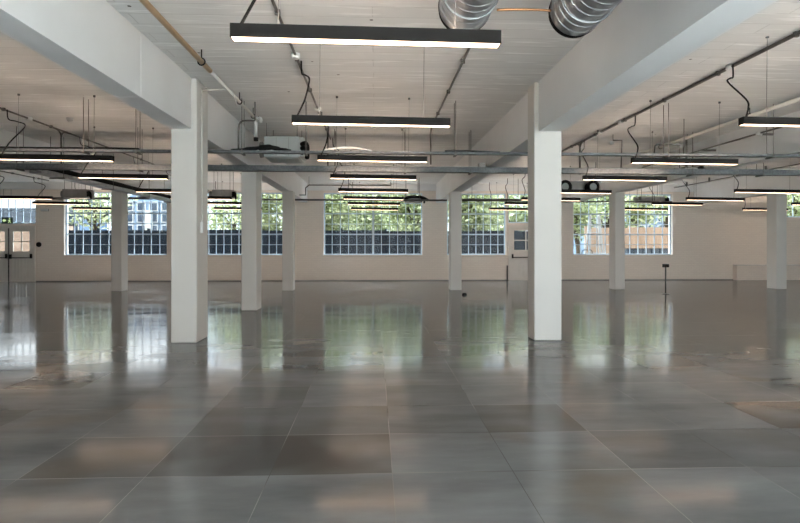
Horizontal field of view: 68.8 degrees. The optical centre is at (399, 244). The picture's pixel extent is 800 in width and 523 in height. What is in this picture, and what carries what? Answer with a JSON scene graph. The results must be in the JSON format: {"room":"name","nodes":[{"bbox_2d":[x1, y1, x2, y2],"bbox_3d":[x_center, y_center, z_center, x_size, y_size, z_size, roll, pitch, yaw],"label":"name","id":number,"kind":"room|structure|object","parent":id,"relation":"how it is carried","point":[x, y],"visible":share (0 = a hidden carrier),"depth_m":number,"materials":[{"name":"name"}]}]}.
{"room":"empty warehouse","nodes":[
{"label":"empty warehouse","id":0,"kind":"room"},
{"bbox_2d":[0,280,799,522],"bbox_3d":[1.102,1.600,9.331,41.600,0.200,31.150,0,0,-2],"label":"floor","id":1,"kind":"structure","parent":0,"point":[325,401],"depth_m":5.42,"materials":[{"name":"concrete"}]},
{"bbox_2d":[111,190,127,290],"bbox_3d":[-9.205,-0.139,19.174,0.334,3.277,0.500,0,0,-2],"label":"column","id":2,"kind":"structure","parent":1,"relation":"on","point":[119,201],"depth_m":18.93,"materials":[{"name":"white paint"}]},
{"bbox_2d":[171,78,207,342],"bbox_3d":[-3.323,-0.528,9.239,0.394,4.057,0.600,0,0,-2],"label":"column","id":3,"kind":"structure","parent":1,"relation":"on","point":[189,247],"depth_m":8.94,"materials":[{"name":"white paint"}]},
{"bbox_2d":[200,89,236,232],"bbox_3d":[-2.880,-1.322,9.303,0.524,2.267,0.311,0,0,-7],"label":"conduit","id":4,"kind":"object","parent":3,"relation":"attached to","point":[202,90],"visible":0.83,"depth_m":9.16,"materials":[{"name":"white paint"}]},
{"bbox_2d":[241,172,260,310],"bbox_3d":[-3.462,-0.139,13.623,0.348,3.277,0.580,0,0,-2],"label":"column","id":5,"kind":"structure","parent":1,"relation":"on","point":[250,181],"depth_m":13.34,"materials":[{"name":"white paint"}]},
{"bbox_2d":[282,191,294,290],"bbox_3d":[-3.698,-0.139,19.410,0.352,3.277,0.500,0,0,-2],"label":"column","id":6,"kind":"structure","parent":1,"relation":"on","point":[288,197],"depth_m":19.16,"materials":[{"name":"white paint"}]},
{"bbox_2d":[449,192,461,289],"bbox_3d":[1.851,-0.139,19.647,0.370,3.277,0.500,0,0,-2],"label":"column","id":7,"kind":"structure","parent":1,"relation":"on","point":[455,198],"depth_m":19.40,"materials":[{"name":"white paint"}]},
{"bbox_2d":[528,82,560,340],"bbox_3d":[2.311,-0.528,9.353,0.438,4.057,0.400,0,0,-2],"label":"column","id":8,"kind":"structure","parent":1,"relation":"on","point":[544,147],"depth_m":9.15,"materials":[{"name":"white paint"}]},
{"bbox_2d":[609,192,624,289],"bbox_3d":[7.386,-0.139,19.884,0.342,3.277,0.500,0,0,-2],"label":"column","id":9,"kind":"structure","parent":1,"relation":"on","point":[616,199],"depth_m":19.64,"materials":[{"name":"white paint"}]},
{"bbox_2d":[733,265,799,279],"bbox_3d":[17.626,1.174,25.124,6.612,0.652,0.295,0,0,-2],"label":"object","id":10,"kind":"object","parent":1,"relation":"on","point":[740,272],"visible":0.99,"depth_m":24.90,"materials":[{"name":"paint"}]},
{"bbox_2d":[767,193,786,288],"bbox_3d":[12.977,-0.139,20.123,0.361,3.277,0.500,0,0,-2],"label":"column","id":11,"kind":"structure","parent":1,"relation":"on","point":[776,202],"depth_m":19.88,"materials":[{"name":"white paint"}]},
{"bbox_2d":[0,0,799,184],"bbox_3d":[1.102,-2.590,9.331,41.600,0.060,31.150,0,0,-2],"label":"ceiling","id":12,"kind":"structure","parent":0,"point":[367,80],"depth_m":9.37,"materials":[{"name":"paint"}]},
{"bbox_2d":[1,189,12,223],"bbox_3d":[-15.995,-1.714,23.786,0.440,1.692,0.044,0,0,-2],"label":"exit sign","id":13,"kind":"object","parent":12,"relation":"hanging from","point":[4,220],"visible":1,"depth_m":23.77,"materials":[{"name":"plastic"}]},
{"bbox_2d":[0,176,52,199],"bbox_3d":[-11.992,-1.957,17.962,2.657,1.124,0.791,0,0,19],"label":"pendant light","id":14,"kind":"object","parent":12,"relation":"hanging from","point":[1,196],"visible":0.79,"depth_m":17.78,"materials":[{"name":"black metal"}]},
{"bbox_2d":[0,94,113,161],"bbox_3d":[-6.157,-1.972,9.947,2.584,1.124,0.811,0,0,20],"label":"pendant light","id":15,"kind":"object","parent":12,"relation":"hanging from","point":[32,157],"visible":1,"depth_m":9.77,"materials":[{"name":"black metal"}]},
{"bbox_2d":[0,159,112,161],"bbox_3d":[-5.781,-1.426,9.812,1.864,0.011,0.086,1,0,-2],"label":"diffuser","id":16,"kind":"object","parent":15,"relation":"attached to","point":[90,160],"depth_m":9.79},
{"bbox_2d":[32,199,88,204],"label":"pendant light","id":17,"kind":"object","parent":12,"relation":"hanging from","point":[56,202],"depth_m":20.36,"materials":[{"name":"black metal"}]},
{"bbox_2d":[0,107,152,163],"bbox_3d":[-7.416,-2.149,11.443,0.120,0.818,15.500,0,0,-2],"label":"conduit","id":18,"kind":"object","parent":12,"relation":"attached to","point":[2,109],"visible":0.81,"depth_m":12.87,"materials":[{"name":"grey metal"}]},
{"bbox_2d":[60,180,94,198],"bbox_3d":[-11.013,-2.060,20.003,1.154,1.000,0.690,0,0,-2],"label":"air conditioning unit","id":19,"kind":"object","parent":12,"relation":"hanging from","point":[85,193],"visible":0.94,"depth_m":19.75,"materials":[{"name":"grey metal"}]},
{"bbox_2d":[53,186,110,199],"bbox_3d":[-13.213,-2.127,21.755,4.724,0.866,0.090,0,0,-2],"label":"pendant light","id":20,"kind":"object","parent":12,"relation":"hanging from","point":[54,198],"visible":0.46,"depth_m":21.80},
{"bbox_2d":[0,128,170,195],"bbox_3d":[-8.765,-2.170,8.883,0.330,0.780,30.500,0,0,-2],"label":"beam","id":21,"kind":"structure","parent":12,"relation":"attached to","point":[6,136],"depth_m":15.51,"materials":[{"name":"paint"}]},
{"bbox_2d":[0,0,190,128],"bbox_3d":[-3.031,-2.168,1.407,0.315,0.781,15.070,0,0,-2],"label":"beam","id":22,"kind":"structure","parent":12,"relation":"attached to","point":[90,39],"depth_m":6.17,"materials":[{"name":"paint"}]},
{"bbox_2d":[29,137,170,202],"bbox_3d":[-8.247,-2.052,17.288,0.340,1.016,8.750,0,0,-2],"label":"cable tray","id":23,"kind":"object","parent":12,"relation":"hanging from","point":[53,175],"visible":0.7,"depth_m":15.52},
{"bbox_2d":[49,170,168,197],"bbox_3d":[-8.229,-1.761,17.337,0.170,0.152,8.456,0,0,-2],"label":"cable","id":24,"kind":"object","parent":23,"relation":"on","point":[67,172],"visible":0.51,"depth_m":16.30,"materials":[{"name":"metal"}]},
{"bbox_2d":[77,126,168,179],"bbox_3d":[-6.328,-1.980,12.692,2.584,1.124,0.811,0,0,20],"label":"pendant light","id":25,"kind":"object","parent":12,"relation":"hanging from","point":[79,175],"visible":0.79,"depth_m":12.51,"materials":[{"name":"black metal"}]},
{"bbox_2d":[133,157,208,192],"bbox_3d":[-6.429,-1.944,15.640,2.584,1.124,0.811,0,0,20],"label":"pendant light","id":26,"kind":"object","parent":12,"relation":"hanging from","point":[138,189],"visible":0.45,"depth_m":15.44,"materials":[{"name":"black metal"}]},
{"bbox_2d":[139,0,211,72],"bbox_3d":[-2.357,-2.453,1.976,0.109,0.215,12.150,0,0,-2],"label":"pipe","id":27,"kind":"object","parent":12,"relation":"hanging from","point":[146,3],"visible":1,"depth_m":6.61,"materials":[{"name":"metal"}]},
{"bbox_2d":[209,172,236,198],"bbox_3d":[-6.090,-2.060,20.213,1.003,1.000,0.690,0,0,-2],"label":"air conditioning unit","id":28,"kind":"object","parent":12,"relation":"hanging from","point":[233,193],"visible":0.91,"depth_m":19.96,"materials":[{"name":"grey metal"}]},
{"bbox_2d":[210,71,258,121],"bbox_3d":[-2.687,-2.457,9.694,0.093,0.207,3.200,0,0,-2],"label":"pipe","id":29,"kind":"object","parent":12,"relation":"hanging from","point":[213,74],"visible":0.86,"depth_m":9.41,"materials":[{"name":"paint"}]},
{"bbox_2d":[208,94,306,201],"bbox_3d":[-3.696,-2.168,16.945,0.315,0.781,14.826,0,0,-2],"label":"beam","id":30,"kind":"structure","parent":12,"relation":"attached to","point":[222,126],"depth_m":12.16,"materials":[{"name":"paint"}]},
{"bbox_2d":[259,123,309,162],"bbox_3d":[-2.463,-2.174,12.603,1.113,0.772,1.007,0,0,-2],"label":"air conditioning unit","id":31,"kind":"object","parent":12,"relation":"hanging from","point":[295,143],"visible":0.66,"depth_m":12.21,"materials":[{"name":"grey metal"}]},
{"bbox_2d":[271,0,330,165],"bbox_3d":[-1.273,-2.154,4.950,0.120,0.808,18.000,0,0,-2],"label":"conduit","id":32,"kind":"object","parent":12,"relation":"attached to","point":[295,56],"visible":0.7,"depth_m":8.00,"materials":[{"name":"grey metal"}]},
{"bbox_2d":[0,182,695,191],"bbox_3d":[0.454,-2.417,24.462,41.000,0.286,0.160,0,0,-2],"label":"beam","id":33,"kind":"structure","parent":12,"relation":"attached to","point":[4,185],"depth_m":24.29,"materials":[{"name":"paint"}]},
{"bbox_2d":[262,178,446,200],"bbox_3d":[-1.710,-2.119,22.247,7.031,0.882,0.070,0,0,-2],"label":"pipe","id":34,"kind":"object","parent":12,"relation":"hanging from","point":[419,199],"visible":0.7,"depth_m":22.22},
{"bbox_2d":[230,0,500,48],"bbox_3d":[-0.267,-1.975,4.580,1.920,1.107,1.065,1,0,-2],"label":"pendant light","id":35,"kind":"object","parent":12,"relation":"hanging from","point":[239,32],"visible":1,"depth_m":4.06,"materials":[{"name":"black metal"}]},
{"bbox_2d":[232,37,498,47],"bbox_3d":[-0.232,-1.428,4.104,1.864,0.011,0.086,1,0,-2],"label":"diffuser","id":36,"kind":"object","parent":35,"relation":"attached to","point":[453,42],"depth_m":4.08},
{"bbox_2d":[292,61,450,127],"bbox_3d":[-0.375,-1.983,7.448,1.920,1.107,1.065,1,0,-2],"label":"pendant light","id":37,"kind":"object","parent":12,"relation":"hanging from","point":[297,119],"visible":0.91,"depth_m":6.93,"materials":[{"name":"black metal"}]},
{"bbox_2d":[293,123,448,126],"bbox_3d":[-0.341,-1.436,6.972,1.864,0.011,0.086,1,0,-2],"label":"diffuser","id":38,"kind":"object","parent":37,"relation":"attached to","point":[338,124],"depth_m":6.95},
{"bbox_2d":[317,96,426,162],"bbox_3d":[-0.508,-1.990,10.515,1.920,1.107,1.065,1,0,-2],"label":"pendant light","id":39,"kind":"object","parent":12,"relation":"hanging from","point":[352,158],"visible":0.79,"depth_m":9.99,"materials":[{"name":"black metal"}]},
{"bbox_2d":[318,160,425,162],"bbox_3d":[-0.473,-1.443,10.039,1.864,0.011,0.086,1,0,-2],"label":"diffuser","id":40,"kind":"object","parent":39,"relation":"attached to","point":[409,161],"depth_m":10.01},
{"bbox_2d":[338,150,407,192],"bbox_3d":[-0.754,-1.980,16.210,1.920,1.107,1.065,1,0,-2],"label":"pendant light","id":41,"kind":"object","parent":12,"relation":"hanging from","point":[340,189],"visible":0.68,"depth_m":15.68,"materials":[{"name":"black metal"}]},
{"bbox_2d":[330,128,416,179],"bbox_3d":[-0.615,-1.996,13.263,1.920,1.107,1.065,1,0,-2],"label":"pendant light","id":42,"kind":"object","parent":12,"relation":"hanging from","point":[332,176],"visible":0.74,"depth_m":12.74,"materials":[{"name":"black metal"}]},
{"bbox_2d":[331,178,411,179],"bbox_3d":[-0.581,-1.448,12.787,1.864,0.011,0.086,1,0,-2],"label":"diffuser","id":43,"kind":"object","parent":42,"relation":"attached to","point":[331,178],"depth_m":12.75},
{"bbox_2d":[343,164,403,199],"bbox_3d":[-0.865,-1.978,18.758,1.920,1.107,1.065,1,0,-2],"label":"pendant light","id":44,"kind":"object","parent":12,"relation":"hanging from","point":[345,196],"visible":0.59,"depth_m":18.23,"materials":[{"name":"black metal"}]},
{"bbox_2d":[348,174,399,204],"bbox_3d":[-0.965,-1.987,21.356,1.920,1.107,1.065,1,0,-2],"label":"pendant light","id":45,"kind":"object","parent":12,"relation":"hanging from","point":[349,202],"visible":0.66,"depth_m":20.83,"materials":[{"name":"black metal"}]},
{"bbox_2d":[351,182,397,209],"bbox_3d":[-1.003,-1.950,23.282,1.880,1.107,0.116,1,0,-2],"label":"pendant light","id":46,"kind":"object","parent":12,"relation":"hanging from","point":[352,208],"visible":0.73,"depth_m":23.22,"materials":[{"name":"black metal"}]},
{"bbox_2d":[0,126,799,176],"bbox_3d":[0.591,-2.067,13.087,26.917,0.985,0.280,0,0,-2],"label":"cable tray","id":47,"kind":"object","parent":12,"relation":"hanging from","point":[23,166],"visible":0.8,"depth_m":12.96,"materials":[{"name":"metal"}]},
{"bbox_2d":[0,97,799,158],"bbox_3d":[0.849,-2.072,10.446,23.837,0.976,0.220,0,0,-2],"label":"cable tray","id":48,"kind":"object","parent":12,"relation":"hanging from","point":[85,151],"visible":0.91,"depth_m":10.36,"materials":[{"name":"metal"}]},
{"bbox_2d":[0,146,138,148],"bbox_3d":[-6.995,-1.679,10.119,4.864,0.071,0.074,0,0,-2],"label":"cable","id":49,"kind":"object","parent":48,"relation":"on","point":[0,146],"visible":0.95,"depth_m":10.16,"materials":[{"name":"rubber"}]},
{"bbox_2d":[231,144,290,149],"bbox_3d":[-2.451,-1.713,10.304,1.053,0.126,0.102,0,0,-2],"label":"cable","id":50,"kind":"object","parent":48,"relation":"on","point":[267,146],"visible":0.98,"depth_m":10.27,"materials":[{"name":"rubber"}]},
{"bbox_2d":[322,146,371,150],"bbox_3d":[-0.940,-1.700,10.374,0.894,0.105,0.051,0,0,-2],"label":"cable","id":51,"kind":"object","parent":48,"relation":"on","point":[343,147],"visible":0.93,"depth_m":10.36,"materials":[{"name":"plastic"}]},
{"bbox_2d":[401,179,427,202],"bbox_3d":[0.562,-2.084,22.792,1.070,0.952,0.705,0,0,-2],"label":"air conditioning unit","id":52,"kind":"object","parent":12,"relation":"hanging from","point":[405,196],"visible":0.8,"depth_m":22.63,"materials":[{"name":"black metal"}]},
{"bbox_2d":[430,48,470,164],"bbox_3d":[1.023,-2.154,4.386,0.056,0.808,16.677,0,0,-2],"label":"conduit","id":53,"kind":"object","parent":12,"relation":"attached to","point":[468,49],"visible":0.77,"depth_m":9.62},
{"bbox_2d":[438,0,497,28],"bbox_3d":[0.854,-2.288,0.107,0.529,0.544,11.140,0,0,-2],"label":"spiral duct","id":54,"kind":"object","parent":12,"relation":"hanging from","point":[467,14],"visible":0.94,"depth_m":5.22,"materials":[{"name":"silver metal"}]},
{"bbox_2d":[436,93,527,202],"bbox_3d":[2.017,-2.170,17.076,0.365,0.779,15.052,0,0,-2],"label":"beam","id":55,"kind":"structure","parent":12,"relation":"attached to","point":[510,134],"depth_m":12.54,"materials":[{"name":"paint"}]},
{"bbox_2d":[462,199,527,201],"bbox_3d":[3.659,-2.115,22.477,2.560,0.889,0.110,0,0,-2],"label":"pipe","id":56,"kind":"object","parent":12,"relation":"hanging from","point":[479,200],"visible":0.74,"depth_m":22.44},
{"bbox_2d":[488,182,527,209],"bbox_3d":[4.502,-1.956,23.517,1.880,1.107,0.116,1,0,-2],"label":"pendant light","id":57,"kind":"object","parent":12,"relation":"hanging from","point":[490,207],"visible":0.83,"depth_m":23.46,"materials":[{"name":"black metal"}]},
{"bbox_2d":[504,174,527,204],"bbox_3d":[4.696,-2.007,21.598,1.880,1.107,1.066,1,0,-2],"label":"pendant light","id":58,"kind":"object","parent":12,"relation":"hanging from","point":[506,202],"visible":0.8,"depth_m":21.06,"materials":[{"name":"black metal"}]},
{"bbox_2d":[561,162,600,193],"bbox_3d":[5.417,-2.051,17.875,1.394,1.017,0.945,0,0,-2],"label":"air conditioning unit","id":59,"kind":"object","parent":12,"relation":"hanging from","point":[565,184],"visible":0.6,"depth_m":17.52,"materials":[{"name":"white metal"}]},
{"bbox_2d":[548,0,621,37],"bbox_3d":[1.928,-2.280,0.153,0.529,0.559,11.140,0,0,-2],"label":"spiral duct","id":60,"kind":"object","parent":12,"relation":"hanging from","point":[568,18],"visible":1,"depth_m":5.27,"materials":[{"name":"silver metal"}]},
{"bbox_2d":[497,8,550,11],"bbox_3d":[1.180,-2.236,5.556,0.521,0.034,0.024,0,0,-2],"label":"copper pipe","id":61,"kind":"object","parent":60,"relation":"attached to","point":[504,9],"visible":1,"depth_m":5.55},
{"bbox_2d":[561,183,611,193],"bbox_3d":[4.831,-1.972,16.449,1.880,1.107,1.066,1,0,-2],"label":"pendant light","id":62,"kind":"object","parent":12,"relation":"hanging from","point":[599,191],"visible":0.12,"depth_m":15.93,"materials":[{"name":"black metal"}]},
{"bbox_2d":[561,186,671,202],"bbox_3d":[7.881,-2.092,22.308,5.124,0.937,0.060,0,0,-2],"label":"pipe","id":63,"kind":"object","parent":12,"relation":"hanging from","point":[652,186],"visible":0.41,"depth_m":22.34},
{"bbox_2d":[581,130,666,180],"bbox_3d":[4.997,-1.994,13.504,1.880,1.107,1.066,1,0,-2],"label":"pendant light","id":64,"kind":"object","parent":12,"relation":"hanging from","point":[584,177],"visible":0.94,"depth_m":12.98,"materials":[{"name":"black metal"}]},
{"bbox_2d":[625,185,667,209],"bbox_3d":[9.941,-1.974,23.750,1.880,1.107,0.116,1,0,-2],"label":"pendant light","id":65,"kind":"object","parent":12,"relation":"hanging from","point":[626,208],"visible":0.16,"depth_m":23.70,"materials":[{"name":"black metal"}]},
{"bbox_2d":[633,185,668,200],"bbox_3d":[9.889,-2.087,23.049,1.279,0.945,0.589,0,0,-2],"label":"air conditioning unit","id":66,"kind":"object","parent":12,"relation":"hanging from","point":[640,198],"visible":0.6,"depth_m":22.85,"materials":[{"name":"black metal"}]},
{"bbox_2d":[539,0,777,131],"bbox_3d":[2.678,-2.170,1.638,0.365,0.779,15.044,0,0,-2],"label":"beam","id":67,"kind":"structure","parent":12,"relation":"attached to","point":[639,39],"depth_m":6.03,"materials":[{"name":"paint"}]},
{"bbox_2d":[649,187,702,204],"bbox_3d":[10.121,-2.017,21.831,1.880,1.107,1.066,1,0,-2],"label":"pendant light","id":68,"kind":"object","parent":12,"relation":"hanging from","point":[653,202],"visible":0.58,"depth_m":21.30,"materials":[{"name":"black metal"}]},
{"bbox_2d":[561,30,799,174],"bbox_3d":[4.735,-2.149,7.459,0.120,0.818,18.500,0,0,-2],"label":"conduit","id":69,"kind":"object","parent":12,"relation":"attached to","point":[796,34],"visible":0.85,"depth_m":9.13,"materials":[{"name":"grey metal"}]},
{"bbox_2d":[565,110,799,202],"bbox_3d":[7.826,-2.170,9.594,0.330,0.780,30.500,0,0,-2],"label":"beam","id":70,"kind":"structure","parent":12,"relation":"attached to","point":[786,139],"depth_m":13.22,"materials":[{"name":"paint"}]},
{"bbox_2d":[642,127,782,167],"bbox_3d":[7.309,-2.231,12.824,0.422,0.072,8.000,0,0,-2],"label":"conduit","id":71,"kind":"object","parent":70,"relation":"attached to","point":[761,133],"visible":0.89,"depth_m":12.33,"materials":[{"name":"white metal"}]},
{"bbox_2d":[627,100,738,164],"bbox_3d":[4.989,-1.981,10.751,1.880,1.107,1.065,1,0,-2],"label":"pendant light","id":72,"kind":"object","parent":12,"relation":"hanging from","point":[638,160],"visible":1,"depth_m":10.23,"materials":[{"name":"black metal"}]},
{"bbox_2d":[645,163,736,164],"bbox_3d":[5.004,-1.434,10.273,1.864,0.011,0.086,1,0,-2],"label":"diffuser","id":73,"kind":"object","parent":72,"relation":"attached to","point":[645,163],"depth_m":10.26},
{"bbox_2d":[674,138,704,168],"bbox_3d":[6.933,-2.136,14.065,0.629,0.848,0.489,0,0,-2],"label":"coil","id":74,"kind":"object","parent":12,"relation":"hanging from","point":[685,167],"visible":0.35,"depth_m":13.97,"materials":[{"name":"metal"}]},
{"bbox_2d":[682,177,744,200],"bbox_3d":[10.103,-1.983,19.227,1.880,1.107,1.066,1,0,-2],"label":"pendant light","id":75,"kind":"object","parent":12,"relation":"hanging from","point":[688,197],"visible":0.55,"depth_m":18.70,"materials":[{"name":"black metal"}]},
{"bbox_2d":[640,97,799,152],"bbox_3d":[6.520,-2.451,10.889,0.117,0.219,9.200,0,0,-2],"label":"pipe","id":76,"kind":"object","parent":12,"relation":"hanging from","point":[797,99],"visible":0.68,"depth_m":11.57,"materials":[{"name":"white paint"}]},
{"bbox_2d":[674,163,799,187],"bbox_3d":[11.779,-2.466,20.623,0.120,0.183,8.200,0,0,-2],"label":"conduit","id":77,"kind":"object","parent":12,"relation":"attached to","point":[765,167],"visible":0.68,"depth_m":21.28,"materials":[{"name":"grey metal"}]},
{"bbox_2d":[694,166,799,202],"bbox_3d":[13.418,-2.170,9.833,0.330,0.780,30.500,0,0,-2],"label":"beam","id":78,"kind":"structure","parent":12,"relation":"attached to","point":[725,188],"depth_m":21.55,"materials":[{"name":"paint"}]},
{"bbox_2d":[726,36,799,126],"bbox_3d":[5.108,-2.015,7.683,1.880,1.107,1.065,1,0,-2],"label":"pendant light","id":79,"kind":"object","parent":12,"relation":"hanging from","point":[746,120],"visible":1,"depth_m":7.13,"materials":[{"name":"black metal"}]},
{"bbox_2d":[740,124,799,126],"bbox_3d":[5.123,-1.468,7.206,1.864,0.011,0.086,1,0,-2],"label":"diffuser","id":80,"kind":"object","parent":79,"relation":"attached to","point":[768,125],"depth_m":7.17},
{"bbox_2d":[734,166,799,193],"bbox_3d":[10.195,-1.999,16.679,1.880,1.107,1.066,1,0,-2],"label":"pendant light","id":81,"kind":"object","parent":12,"relation":"hanging from","point":[737,190],"visible":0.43,"depth_m":16.15,"materials":[{"name":"black metal"}]},
{"bbox_2d":[0,189,799,281],"bbox_3d":[0.443,-0.530,24.717,41.000,4.060,0.350,0,0,-2],"label":"wall","id":82,"kind":"structure","parent":0,"point":[707,239],"depth_m":24.58,"materials":[{"name":"paint"}]},
{"bbox_2d":[0,226,34,281],"bbox_3d":[-15.930,0.361,23.855,2.046,2.278,0.210,0,0,-2],"label":"door","id":83,"kind":"structure","parent":82,"relation":"in","point":[15,266],"depth_m":23.86,"materials":[{"name":"paint"}]},
{"bbox_2d":[0,199,34,223],"bbox_3d":[-15.936,-1.430,24.000,2.046,1.103,0.060,0,0,-2],"label":"window","id":84,"kind":"structure","parent":82,"relation":"in","point":[1,210],"depth_m":24.00,"materials":[{"name":"white metal"}]},
{"bbox_2d":[66,192,166,254],"bbox_3d":[-11.702,-0.880,24.102,4.146,2.607,0.220,0,0,-2],"label":"window","id":85,"kind":"structure","parent":82,"relation":"in","point":[108,193],"depth_m":24.14,"materials":[{"name":"white metal"}]},
{"bbox_2d":[208,193,281,254],"bbox_3d":[-6.412,-0.880,24.328,3.740,2.607,0.220,0,0,-2],"label":"window","id":86,"kind":"structure","parent":82,"relation":"in","point":[276,203],"depth_m":24.36,"materials":[{"name":"white metal"}]},
{"bbox_2d":[324,193,421,254],"bbox_3d":[-1.127,-0.880,24.554,4.136,2.607,0.220,0,0,-2],"label":"window","id":87,"kind":"structure","parent":82,"relation":"in","point":[381,194],"depth_m":24.61,"materials":[{"name":"white metal"}]},
{"bbox_2d":[36,279,732,281],"bbox_3d":[3.019,1.482,24.646,35.860,0.035,0.012,0,0,-2],"label":"baseboard","id":88,"kind":"structure","parent":82,"relation":"attached to","point":[561,279],"depth_m":24.50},
{"bbox_2d":[447,194,504,254],"bbox_3d":[3.230,-0.880,24.741,2.508,2.607,0.220,0,0,-2],"label":"window","id":89,"kind":"structure","parent":82,"relation":"in","point":[468,203],"depth_m":24.81,"materials":[{"name":"white metal"}]},
{"bbox_2d":[508,225,527,279],"bbox_3d":[5.347,0.334,24.766,1.529,2.332,0.210,0,0,-2],"label":"door","id":90,"kind":"structure","parent":82,"relation":"in","point":[517,259],"depth_m":24.76,"materials":[{"name":"paint"}]},
{"bbox_2d":[508,194,527,222],"bbox_3d":[5.341,-1.558,24.911,1.529,1.252,0.060,0,0,-2],"label":"window","id":91,"kind":"structure","parent":82,"relation":"in","point":[516,213],"depth_m":24.87,"materials":[{"name":"white metal"}]},
{"bbox_2d":[573,194,670,254],"bbox_3d":[9.524,-0.880,25.010,4.300,2.607,0.220,0,0,-2],"label":"window","id":92,"kind":"structure","parent":82,"relation":"in","point":[669,195],"depth_m":25.10,"materials":[{"name":"white metal"}]},
{"label":"outside","id":93,"kind":"structure","parent":0,"visible":0},
{"bbox_3d":[-2.135,1.650,49.884,120.000,0.200,50.140,0,0,-2],"label":"ground","id":94,"kind":"structure","parent":93,"visible":0},
{"bbox_2d":[0,208,73,250],"bbox_3d":[-22.671,-0.336,35.062,3.964,3.771,4.400,0,0,-2],"label":"building","id":95,"kind":"structure","parent":94,"relation":"on","point":[17,234],"depth_m":33.13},
{"bbox_2d":[68,200,109,229],"bbox_3d":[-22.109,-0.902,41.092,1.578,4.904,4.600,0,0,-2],"label":"building","id":96,"kind":"structure","parent":94,"relation":"on","point":[78,227],"depth_m":39.45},
{"bbox_2d":[68,193,137,229],"bbox_3d":[-17.452,-1.202,33.800,4.746,5.543,4.630,0,0,-2],"label":"tree","id":97,"kind":"object","parent":94,"relation":"on","point":[95,217],"visible":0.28,"depth_m":33.46,"materials":[{"name":"green plant"}]},
{"bbox_2d":[128,195,166,229],"bbox_3d":[-17.943,-0.989,43.623,3.403,5.077,5.300,0,0,-2],"label":"building","id":98,"kind":"structure","parent":94,"relation":"on","point":[155,203],"depth_m":41.23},
{"bbox_2d":[68,228,281,253],"bbox_3d":[-11.720,0.351,30.061,12.559,2.398,0.110,0,0,-2],"label":"fence","id":99,"kind":"object","parent":94,"relation":"on","point":[236,239],"visible":0.32,"depth_m":30.00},
{"bbox_2d":[209,199,240,229],"bbox_3d":[-11.666,-1.754,41.289,5.790,6.646,4.898,0,0,-2],"label":"tree","id":100,"kind":"object","parent":94,"relation":"on","point":[219,216],"visible":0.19,"depth_m":40.40,"materials":[{"name":"green plant"}]},
{"bbox_2d":[224,194,281,229],"bbox_3d":[-7.948,-1.415,33.718,4.380,5.968,3.756,0,0,-2],"label":"tree","id":101,"kind":"object","parent":94,"relation":"on","point":[268,221],"visible":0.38,"depth_m":33.09,"materials":[{"name":"green plant"}]},
{"bbox_2d":[325,194,371,229],"bbox_3d":[-4.182,-1.669,36.371,5.132,6.477,4.783,0,0,-17],"label":"tree","id":102,"kind":"object","parent":94,"relation":"on","point":[328,207],"visible":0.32,"depth_m":35.40,"materials":[{"name":"green plant"}]},
{"bbox_2d":[344,194,393,230],"bbox_3d":[-2.187,-2.291,41.148,5.513,7.722,5.209,0,0,-22],"label":"tree","id":103,"kind":"object","parent":94,"relation":"on","point":[367,223],"visible":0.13,"depth_m":40.02,"materials":[{"name":"green plant"}]},
{"bbox_2d":[374,195,448,230],"bbox_3d":[0.884,-1.692,37.225,5.312,6.524,4.880,0,0,-11],"label":"tree","id":104,"kind":"object","parent":94,"relation":"on","point":[414,223],"visible":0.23,"depth_m":36.73,"materials":[{"name":"green plant"}]},
{"bbox_2d":[325,229,527,253],"bbox_3d":[1.506,0.351,30.627,13.825,2.398,0.110,0,0,-2],"label":"fence","id":105,"kind":"object","parent":94,"relation":"on","point":[518,235],"visible":0.34,"depth_m":30.54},
{"bbox_2d":[448,195,509,230],"bbox_3d":[4.151,-1.488,33.152,4.180,6.116,4.591,0,0,-2],"label":"tree","id":106,"kind":"object","parent":94,"relation":"on","point":[473,208],"visible":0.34,"depth_m":32.54,"materials":[{"name":"green plant"}]},
{"bbox_2d":[480,195,527,230],"bbox_3d":[7.729,-2.195,41.183,5.990,7.529,5.579,0,0,-2],"label":"tree","id":107,"kind":"object","parent":94,"relation":"on","point":[520,217],"visible":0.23,"depth_m":40.24,"materials":[{"name":"green plant"}]},
{"bbox_2d":[574,197,608,253],"bbox_3d":[11.481,-1.619,37.467,4.739,6.377,4.005,0,0,-2],"label":"tree","id":108,"kind":"object","parent":94,"relation":"on","point":[592,209],"visible":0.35,"depth_m":37.13,"materials":[{"name":"green plant"}]},
{"bbox_2d":[584,215,603,253],"bbox_3d":[9.283,0.062,28.247,1.327,2.982,1.029,0,0,-2],"label":"step ladder","id":109,"kind":"object","parent":94,"relation":"on","point":[599,216],"visible":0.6,"depth_m":27.97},
{"bbox_2d":[585,196,625,227],"bbox_3d":[14.501,-1.879,40.710,3.789,6.897,3.813,0,0,-2],"label":"tree","id":110,"kind":"object","parent":94,"relation":"on","point":[607,197],"visible":0.08,"depth_m":40.44,"materials":[{"name":"green plant"}]},
{"bbox_2d":[584,226,667,253],"bbox_3d":[14.108,0.291,30.266,9.205,2.518,0.110,0,0,-2],"label":"fence","id":111,"kind":"object","parent":94,"relation":"on","point":[633,230],"visible":0.19,"depth_m":30.15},
{"bbox_2d":[606,195,664,227],"bbox_3d":[14.004,-1.426,34.766,3.103,5.991,3.422,0,0,-2],"label":"tree","id":112,"kind":"object","parent":94,"relation":"on","point":[642,218],"visible":0.27,"depth_m":34.27,"materials":[{"name":"green plant"}]},
{"bbox_2d":[635,195,667,226],"bbox_3d":[17.736,-1.821,38.980,4.982,6.782,3.862,0,0,-2],"label":"tree","id":113,"kind":"object","parent":94,"relation":"on","point":[665,220],"visible":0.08,"depth_m":38.72,"materials":[{"name":"green plant"}]},
{"bbox_2d":[787,194,799,215],"bbox_3d":[23.554,-1.487,35.097,5.436,6.114,4.736,0,0,-2],"label":"tree","id":114,"kind":"object","parent":94,"relation":"on","point":[789,196],"visible":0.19,"depth_m":34.10,"materials":[{"name":"green plant"}]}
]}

